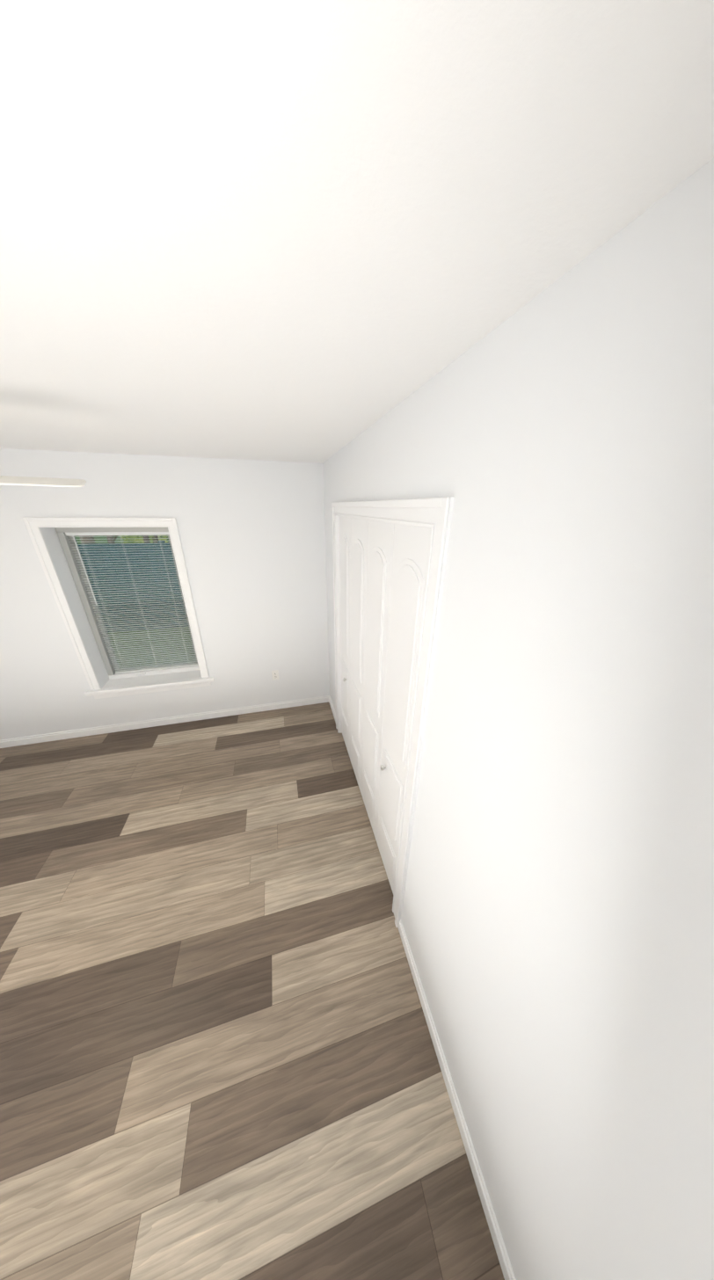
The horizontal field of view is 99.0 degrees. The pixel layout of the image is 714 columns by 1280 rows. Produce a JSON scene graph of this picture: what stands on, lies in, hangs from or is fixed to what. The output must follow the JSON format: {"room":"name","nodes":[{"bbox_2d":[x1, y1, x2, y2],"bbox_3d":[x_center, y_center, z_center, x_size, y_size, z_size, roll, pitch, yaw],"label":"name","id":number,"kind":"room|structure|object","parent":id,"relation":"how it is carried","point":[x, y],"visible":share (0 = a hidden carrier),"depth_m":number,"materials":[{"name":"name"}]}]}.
{"room":"empty bedroom","nodes":[
{"label":"empty bedroom","id":0,"kind":"room"},
{"bbox_2d":[0,448,329,740],"bbox_3d":[-4.019,0.035,2.379,9.610,2.740,0.270,-5,24,-14],"label":"wall","id":1,"kind":"structure","parent":0,"point":[252,534],"depth_m":2.69,"materials":[{"name":"white paint"}]},
{"bbox_2d":[22,516,214,698],"bbox_3d":[-2.009,-0.265,2.792,1.104,1.597,0.310,-5,24,-14],"label":"window","id":2,"kind":"structure","parent":1,"relation":"in","point":[69,554],"depth_m":2.72,"materials":[{"name":"white metal"}]},
{"bbox_2d":[65,531,198,673],"bbox_3d":[-2.030,-0.310,2.861,0.766,1.329,0.038,-5,24,-14],"label":"window blinds","id":3,"kind":"object","parent":2,"relation":"attached to","point":[186,651],"visible":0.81,"depth_m":2.89,"materials":[{"name":"white plastic"}]},
{"bbox_2d":[0,695,327,748],"bbox_3d":[-2.090,0.852,3.133,3.670,0.085,0.013,-5,24,-14],"label":"baseboard","id":4,"kind":"structure","parent":1,"relation":"attached to","point":[133,725],"depth_m":3.13,"materials":[{"name":"white paint"}]},
{"bbox_2d":[271,669,279,680],"bbox_3d":[-0.875,0.378,3.275,0.070,0.115,0.009,-5,24,-14],"label":"outlet","id":5,"kind":"object","parent":1,"relation":"attached to","point":[275,674],"visible":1,"depth_m":3.27,"materials":[{"name":"white plastic"}]},
{"bbox_2d":[0,702,504,1279],"bbox_3d":[-1.192,1.609,1.661,4.570,0.100,3.705,-5,24,-14],"label":"floor","id":6,"kind":"structure","parent":0,"point":[218,1059],"depth_m":1.34,"materials":[{"name":"wood"}]},
{"bbox_2d":[0,0,713,463],"bbox_3d":[-3.530,-0.525,0.105,9.640,0.120,4.105,-5,24,-14],"label":"ceiling","id":7,"kind":"structure","parent":0,"point":[304,230],"depth_m":0.35,"materials":[{"name":"white paint"}]},
{"bbox_2d":[0,475,86,489],"bbox_3d":[-1.651,-0.501,0.919,1.303,0.531,1.250,-5,24,-14],"label":"ceiling fan","id":8,"kind":"object","parent":7,"relation":"hanging from","point":[7,480],"visible":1,"depth_m":1.13,"materials":[{"name":"white"}]},
{"bbox_2d":[323,158,713,1279],"bbox_3d":[0.216,0.310,1.502,0.115,2.440,3.651,-5,24,-14],"label":"wall","id":9,"kind":"structure","parent":0,"point":[556,440],"depth_m":0.51,"materials":[{"name":"white paint"}]},
{"bbox_2d":[327,695,335,722],"bbox_3d":[-0.260,0.780,3.352,0.013,0.085,0.450,-5,24,-14],"label":"baseboard","id":10,"kind":"structure","parent":9,"relation":"attached to","point":[329,700],"depth_m":3.41,"materials":[{"name":"white paint"}]},
{"bbox_2d":[339,516,350,756],"bbox_3d":[-0.100,0.074,2.517,0.070,2.028,0.378,-5,24,-14],"label":"closet door leaf","id":11,"kind":"structure","parent":9,"relation":"in","point":[345,557],"depth_m":2.39,"materials":[{"name":"white paint"}]},
{"bbox_2d":[349,517,368,792],"bbox_3d":[0.011,0.221,2.183,0.042,2.028,0.377,-5,24,-14],"label":"closet door leaf","id":12,"kind":"structure","parent":9,"relation":"in","point":[359,544],"depth_m":2.04,"materials":[{"name":"white paint"}]},
{"bbox_2d":[361,520,394,840],"bbox_3d":[0.107,0.370,1.847,0.042,2.028,0.377,-5,24,-14],"label":"closet door leaf","id":13,"kind":"structure","parent":9,"relation":"in","point":[380,548],"depth_m":1.69,"materials":[{"name":"white paint"}]},
{"bbox_2d":[376,524,430,894],"bbox_3d":[0.191,0.520,1.507,0.070,2.028,0.378,-5,24,-14],"label":"closet door leaf","id":14,"kind":"structure","parent":9,"relation":"in","point":[410,551],"depth_m":1.35,"materials":[{"name":"white paint"}]},
{"bbox_2d":[398,918,516,1279],"bbox_3d":[0.398,1.791,1.061,0.013,0.085,1.330,-5,24,-14],"label":"baseboard","id":15,"kind":"structure","parent":9,"relation":"attached to","point":[505,1263],"depth_m":1.10,"materials":[{"name":"white paint"}]},
{"label":"outside","id":16,"kind":"structure","parent":0,"visible":0},
{"bbox_2d":[74,534,196,668],"bbox_3d":[-4.967,-0.399,6.639,80.000,0.200,75.000,-5,24,-14],"label":"ground","id":17,"kind":"structure","parent":16,"point":[117,540],"depth_m":5.41,"materials":[{"name":"green plant"}]},
{"bbox_2d":[79,535,167,584],"bbox_3d":[-6.206,-3.623,3.229,23.114,9.392,16.324,-5,24,-14],"label":"trees","id":18,"kind":"object","parent":17,"relation":"on","point":[134,538],"depth_m":8.52,"materials":[{"name":"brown plant"}]},
{"bbox_2d":[78,540,188,632],"bbox_3d":[-1.815,-1.193,6.239,18.052,1.650,0.110,-5,24,-14],"label":"fence","id":19,"kind":"object","parent":17,"relation":"on","point":[112,554],"depth_m":5.58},
{"bbox_3d":[-3.445,0.656,0.603,0.115,2.440,3.651,-5,24,-14],"label":"wall","id":20,"kind":"structure","parent":0,"visible":0},
{"bbox_2d":[331,496,454,927],"bbox_3d":[0.077,0.258,2.004,0.136,2.130,1.700,-5,24,-14],"label":"door frame","id":21,"kind":"structure","parent":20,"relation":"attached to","point":[433,515],"depth_m":1.12,"materials":[{"name":"white paint"}]}
]}

